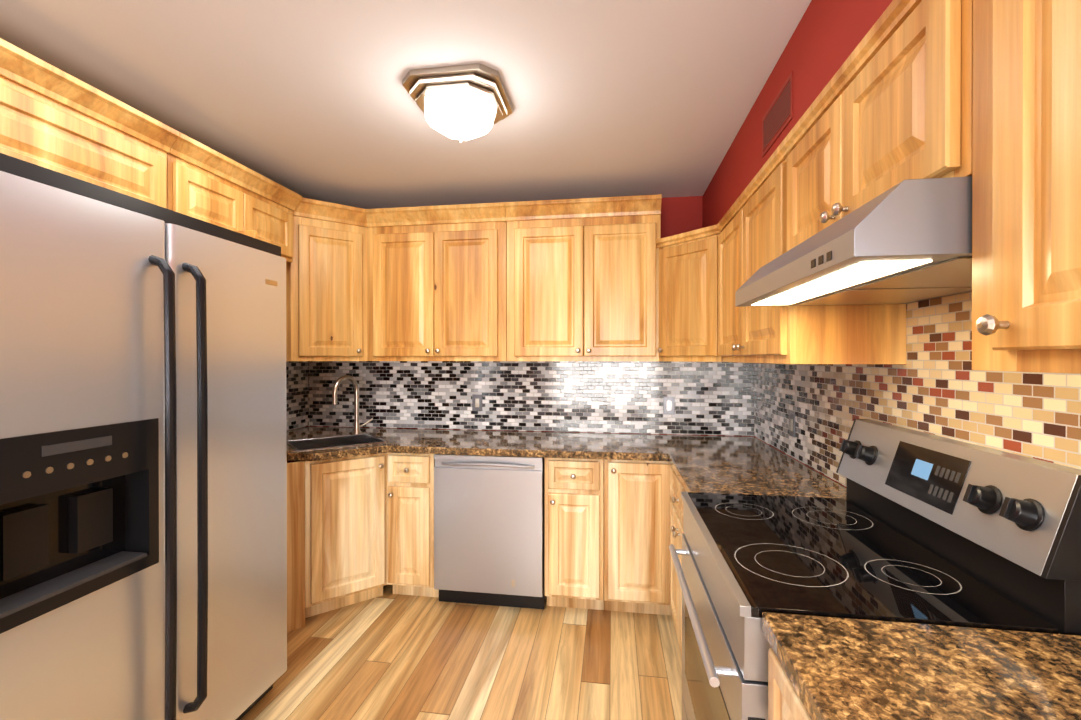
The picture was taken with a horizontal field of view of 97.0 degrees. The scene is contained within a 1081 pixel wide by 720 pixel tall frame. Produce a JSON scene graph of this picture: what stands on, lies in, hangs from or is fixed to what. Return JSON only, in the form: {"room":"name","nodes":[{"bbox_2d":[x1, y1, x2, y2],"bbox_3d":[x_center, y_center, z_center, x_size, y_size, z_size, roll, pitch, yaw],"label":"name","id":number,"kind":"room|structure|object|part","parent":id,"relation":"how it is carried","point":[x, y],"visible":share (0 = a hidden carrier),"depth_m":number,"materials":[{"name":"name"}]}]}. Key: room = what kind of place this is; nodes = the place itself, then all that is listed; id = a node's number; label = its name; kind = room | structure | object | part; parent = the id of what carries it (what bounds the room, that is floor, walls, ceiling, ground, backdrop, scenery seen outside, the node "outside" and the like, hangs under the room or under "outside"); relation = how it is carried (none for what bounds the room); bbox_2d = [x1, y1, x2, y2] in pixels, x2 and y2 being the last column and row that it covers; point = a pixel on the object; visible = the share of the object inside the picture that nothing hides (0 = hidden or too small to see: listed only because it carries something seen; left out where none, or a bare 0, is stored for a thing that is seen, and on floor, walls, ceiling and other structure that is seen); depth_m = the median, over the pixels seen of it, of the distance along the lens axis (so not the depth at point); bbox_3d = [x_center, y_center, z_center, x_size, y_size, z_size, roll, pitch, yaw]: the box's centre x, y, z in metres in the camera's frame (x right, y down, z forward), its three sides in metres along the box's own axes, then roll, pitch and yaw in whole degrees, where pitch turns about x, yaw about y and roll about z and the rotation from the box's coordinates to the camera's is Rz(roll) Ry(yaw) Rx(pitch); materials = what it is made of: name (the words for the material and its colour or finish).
{"room":"kitchen","nodes":[
{"label":"kitchen","id":0,"kind":"room"},
{"bbox_2d":[0,0,811,208],"bbox_3d":[-0.593,-1.103,0.448,3.310,0.100,5.920,0,0,9],"label":"ceiling","id":1,"kind":"structure","parent":0,"point":[311,99],"depth_m":1.81,"materials":[{"name":"white paint"}]},
{"bbox_2d":[402,63,512,142],"bbox_3d":[-0.319,-0.962,1.904,0.370,0.191,0.370,0,0,9],"label":"ceiling light fixture","id":2,"kind":"object","parent":1,"relation":"attached to","point":[461,103],"visible":0.98,"depth_m":1.79,"materials":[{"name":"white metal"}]},
{"bbox_3d":[-0.319,-0.947,1.904,0.300,0.105,0.300,0,0,9],"label":"lamp shade","id":3,"kind":"part","parent":2,"relation":"part of","materials":[{"name":"white glass"}]},
{"bbox_2d":[240,584,681,719],"bbox_3d":[-0.593,1.457,0.457,3.310,0.100,5.920,0,0,9],"label":"floor","id":4,"kind":"structure","parent":0,"point":[388,654],"depth_m":2.19,"materials":[{"name":"brown wood"}]},
{"bbox_2d":[0,153,286,719],"bbox_3d":[-1.526,0.426,1.551,0.935,1.955,1.095,0,0,9],"label":"fridge","id":5,"kind":"object","parent":4,"relation":"on","point":[143,477],"depth_m":1.37,"materials":[{"name":"grey metal"}]},
{"bbox_3d":[-1.563,0.424,2.101,0.698,1.955,0.019,0,0,9],"label":"fridge end panel","id":6,"kind":"part","parent":5,"relation":"part of","materials":[{"name":"brown wood"}]},
{"bbox_2d":[287,453,387,631],"bbox_3d":[-1.329,0.964,2.880,0.929,0.868,1.136,0,0,9],"label":"base cabinet","id":7,"kind":"object","parent":4,"relation":"on","point":[337,536],"visible":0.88,"depth_m":2.58,"materials":[{"name":"brown wood"}]},
{"bbox_2d":[287,426,805,465],"bbox_3d":[-0.242,0.569,2.815,3.099,0.168,0.928,0,0,9],"label":"countertop","id":8,"kind":"structure","parent":7,"relation":"on","point":[745,465],"depth_m":2.73,"materials":[{"name":"brown stone"}]},
{"bbox_2d":[287,433,387,462],"bbox_3d":[-1.226,0.569,2.863,0.632,0.168,0.632,0,0,9],"label":"sink basin","id":9,"kind":"object","parent":8,"relation":"in","point":[328,446],"depth_m":2.91,"materials":[{"name":"black metal"}]},
{"bbox_2d":[332,375,372,433],"bbox_3d":[-1.217,0.292,3.105,0.141,0.390,0.270,0,0,9],"label":"faucet","id":10,"kind":"object","parent":8,"relation":"on","point":[353,381],"visible":1,"depth_m":3.15,"materials":[{"name":"silver metal"}]},
{"bbox_2d":[387,453,438,596],"bbox_3d":[-0.711,0.964,3.019,0.294,0.868,0.664,0,0,9],"label":"base cabinet","id":11,"kind":"object","parent":4,"relation":"on","point":[410,494],"visible":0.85,"depth_m":2.73,"materials":[{"name":"brown wood"}]},
{"bbox_2d":[434,454,544,608],"bbox_3d":[-0.253,0.966,2.940,0.617,0.865,0.644,0,0,9],"label":"dishwasher","id":12,"kind":"object","parent":4,"relation":"on","point":[489,530],"visible":0.94,"depth_m":2.65,"materials":[{"name":"grey metal"}]},
{"bbox_2d":[545,458,603,609],"bbox_3d":[0.222,0.964,2.879,0.323,0.868,0.664,0,0,9],"label":"base cabinet","id":13,"kind":"object","parent":4,"relation":"on","point":[574,533],"visible":0.85,"depth_m":2.59,"materials":[{"name":"brown wood"}]},
{"bbox_2d":[604,459,671,615],"bbox_3d":[0.571,0.965,2.827,0.379,0.868,0.664,0,0,9],"label":"base cabinet","id":14,"kind":"object","parent":4,"relation":"on","point":[637,498],"visible":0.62,"depth_m":2.54,"materials":[{"name":"brown wood"}]},
{"bbox_2d":[670,466,684,656],"bbox_3d":[0.897,0.967,2.097,0.626,0.868,0.741,0,0,9],"label":"base cabinet","id":15,"kind":"object","parent":4,"relation":"on","point":[676,511],"visible":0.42,"depth_m":2.23,"materials":[{"name":"brown wood"}]},
{"bbox_2d":[671,462,846,499],"bbox_3d":[0.909,0.511,2.082,0.605,0.041,0.720,0,0,9],"label":"countertop","id":16,"kind":"structure","parent":15,"relation":"on","point":[697,477],"depth_m":1.95,"materials":[{"name":"brown stone"}]},
{"bbox_2d":[768,648,810,719],"bbox_3d":[0.674,0.973,0.607,0.626,0.868,0.596,0,0,9],"label":"base cabinet","id":17,"kind":"object","parent":4,"relation":"on","point":[784,702],"visible":0.21,"depth_m":0.86,"materials":[{"name":"brown wood"}]},
{"bbox_2d":[669,419,1080,719],"bbox_3d":[0.750,0.806,1.320,0.687,1.195,0.830,0,0,9],"label":"range","id":18,"kind":"object","parent":4,"relation":"on","point":[918,527],"visible":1,"depth_m":1.11,"materials":[{"name":"silver metal"}]},
{"bbox_3d":[0.548,0.975,-0.233,0.626,0.868,1.098,0,0,9],"label":"base cabinet","id":19,"kind":"object","parent":4,"relation":"on","visible":0},
{"bbox_2d":[762,612,1080,719],"bbox_3d":[0.606,0.519,0.050,0.601,0.040,1.717,0,0,9],"label":"countertop","id":20,"kind":"structure","parent":19,"relation":"on","point":[835,668],"depth_m":0.77,"materials":[{"name":"brown stone"}]},
{"bbox_2d":[312,196,754,436],"bbox_3d":[-0.161,0.167,3.330,3.310,2.460,0.100,0,0,9],"label":"wall","id":21,"kind":"structure","parent":0,"point":[679,215],"depth_m":3.12,"materials":[{"name":"red paint"}]},
{"bbox_2d":[286,197,366,360],"bbox_3d":[-1.403,-0.472,3.099,0.717,0.960,0.717,0,0,9],"label":"upper cabinet","id":22,"kind":"object","parent":21,"relation":"attached to","point":[326,294],"visible":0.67,"depth_m":2.91,"materials":[{"name":"brown wood"}]},
{"bbox_2d":[366,202,506,360],"bbox_3d":[-0.646,-0.473,3.146,0.923,0.960,0.400,0,0,9],"label":"upper cabinet","id":23,"kind":"object","parent":21,"relation":"attached to","point":[437,283],"visible":0.96,"depth_m":2.98,"materials":[{"name":"brown wood"}]},
{"bbox_2d":[308,361,753,435],"bbox_3d":[-0.173,0.246,3.277,3.100,0.476,0.008,0,0,9],"label":"tile backsplash","id":24,"kind":"structure","parent":21,"relation":"attached to","point":[714,398],"depth_m":3.25,"materials":[{"name":"tile"}]},
{"bbox_2d":[472,394,481,410],"bbox_3d":[-0.437,0.297,3.309,0.072,0.116,0.006,0,0,9],"label":"electrical outlet plate","id":25,"kind":"object","parent":24,"relation":"attached to","point":[476,402],"visible":1,"depth_m":3.31,"materials":[{"name":"grey"}]},
{"bbox_2d":[663,397,674,414],"bbox_3d":[0.838,0.297,3.118,0.072,0.116,0.006,0,0,9],"label":"electrical outlet plate","id":26,"kind":"object","parent":24,"relation":"attached to","point":[669,405],"visible":1,"depth_m":3.12,"materials":[{"name":"grey"}]},
{"bbox_2d":[504,194,661,360],"bbox_3d":[0.269,-0.472,3.009,0.923,0.960,0.400,0,0,9],"label":"upper cabinet","id":27,"kind":"object","parent":21,"relation":"attached to","point":[582,279],"visible":0.94,"depth_m":2.85,"materials":[{"name":"brown wood"}]},
{"bbox_2d":[702,0,892,227],"bbox_3d":[0.784,-0.872,0.242,0.324,0.358,5.718,0,0,9],"label":"wall","id":28,"kind":"structure","parent":0,"point":[827,37],"depth_m":1.49,"materials":[{"name":"red paint"}]},
{"bbox_2d":[762,71,792,157],"bbox_3d":[0.836,-0.858,1.696,0.004,0.150,0.310,0,0,9],"label":"air vent","id":29,"kind":"object","parent":28,"relation":"attached to","point":[777,118],"visible":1,"depth_m":1.67,"materials":[{"name":"red metal"}]},
{"bbox_2d":[755,364,905,487],"bbox_3d":[0.987,0.178,0.165,0.100,2.460,5.820,0,0,9],"label":"wall","id":30,"kind":"structure","parent":0,"point":[808,466],"depth_m":2.17,"materials":[{"name":"red paint"}]},
{"bbox_2d":[656,224,720,361],"bbox_3d":[0.986,-0.346,2.765,0.669,0.710,0.669,0,0,9],"label":"upper cabinet","id":31,"kind":"object","parent":30,"relation":"attached to","point":[688,296],"visible":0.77,"depth_m":2.61,"materials":[{"name":"brown wood"}]},
{"bbox_2d":[717,142,905,363],"bbox_3d":[1.008,-0.343,1.981,0.394,0.709,0.976,0,0,9],"label":"upper cabinet","id":32,"kind":"object","parent":30,"relation":"attached to","point":[751,225],"visible":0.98,"depth_m":1.60,"materials":[{"name":"brown wood"}]},
{"bbox_2d":[782,0,972,251],"bbox_3d":[0.878,-0.495,1.114,0.394,0.399,0.773,0,0,9],"label":"upper cabinet","id":33,"kind":"object","parent":30,"relation":"attached to","point":[891,105],"visible":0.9,"depth_m":0.95,"materials":[{"name":"brown wood"}]},
{"bbox_2d":[735,176,971,306],"bbox_3d":[0.816,-0.230,1.124,0.500,0.125,0.766,0,0,9],"label":"range hood","id":34,"kind":"object","parent":33,"relation":"attached to","point":[906,241],"visible":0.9,"depth_m":0.86,"materials":[{"name":"silver metal"}]},
{"bbox_2d":[754,292,1080,486],"bbox_3d":[0.941,0.104,0.223,0.008,0.782,5.701,0,0,9],"label":"tile backsplash","id":35,"kind":"structure","parent":30,"relation":"attached to","point":[936,384],"depth_m":1.36,"materials":[{"name":"tile"}]},
{"bbox_2d":[789,413,795,437],"bbox_3d":[1.258,0.325,2.390,0.006,0.116,0.072,0,0,9],"label":"electrical outlet plate","id":36,"kind":"object","parent":35,"relation":"attached to","point":[792,424],"visible":1,"depth_m":2.38,"materials":[{"name":"grey"}]},
{"bbox_2d":[972,0,1080,373],"bbox_3d":[0.780,-0.338,0.461,0.394,0.709,0.547,0,0,9],"label":"upper cabinet","id":37,"kind":"object","parent":30,"relation":"attached to","point":[1026,226],"visible":1,"depth_m":0.63,"materials":[{"name":"brown wood"}]},
{"bbox_3d":[-2.187,0.176,0.641,0.100,2.460,5.820,0,0,9],"label":"wall","id":38,"kind":"structure","parent":0,"visible":0},
{"bbox_2d":[0,38,175,208],"bbox_3d":[-1.787,-0.754,1.638,0.391,0.385,0.772,0,0,9],"label":"upper cabinet","id":39,"kind":"object","parent":38,"relation":"attached to","point":[54,118],"depth_m":1.64,"materials":[{"name":"brown wood"}]},
{"bbox_2d":[167,132,301,262],"bbox_3d":[-1.651,-0.757,2.411,0.430,0.385,0.793,0,0,9],"label":"upper cabinet","id":40,"kind":"object","parent":38,"relation":"attached to","point":[205,183],"visible":0.44,"depth_m":2.28,"materials":[{"name":"brown wood"}]},
{"bbox_2d":[286,361,308,430],"bbox_3d":[-1.772,0.247,3.046,0.008,0.476,0.921,0,0,9],"label":"tile backsplash","id":41,"kind":"structure","parent":38,"relation":"attached to","point":[297,395],"depth_m":3.38,"materials":[{"name":"tile"}]}
]}

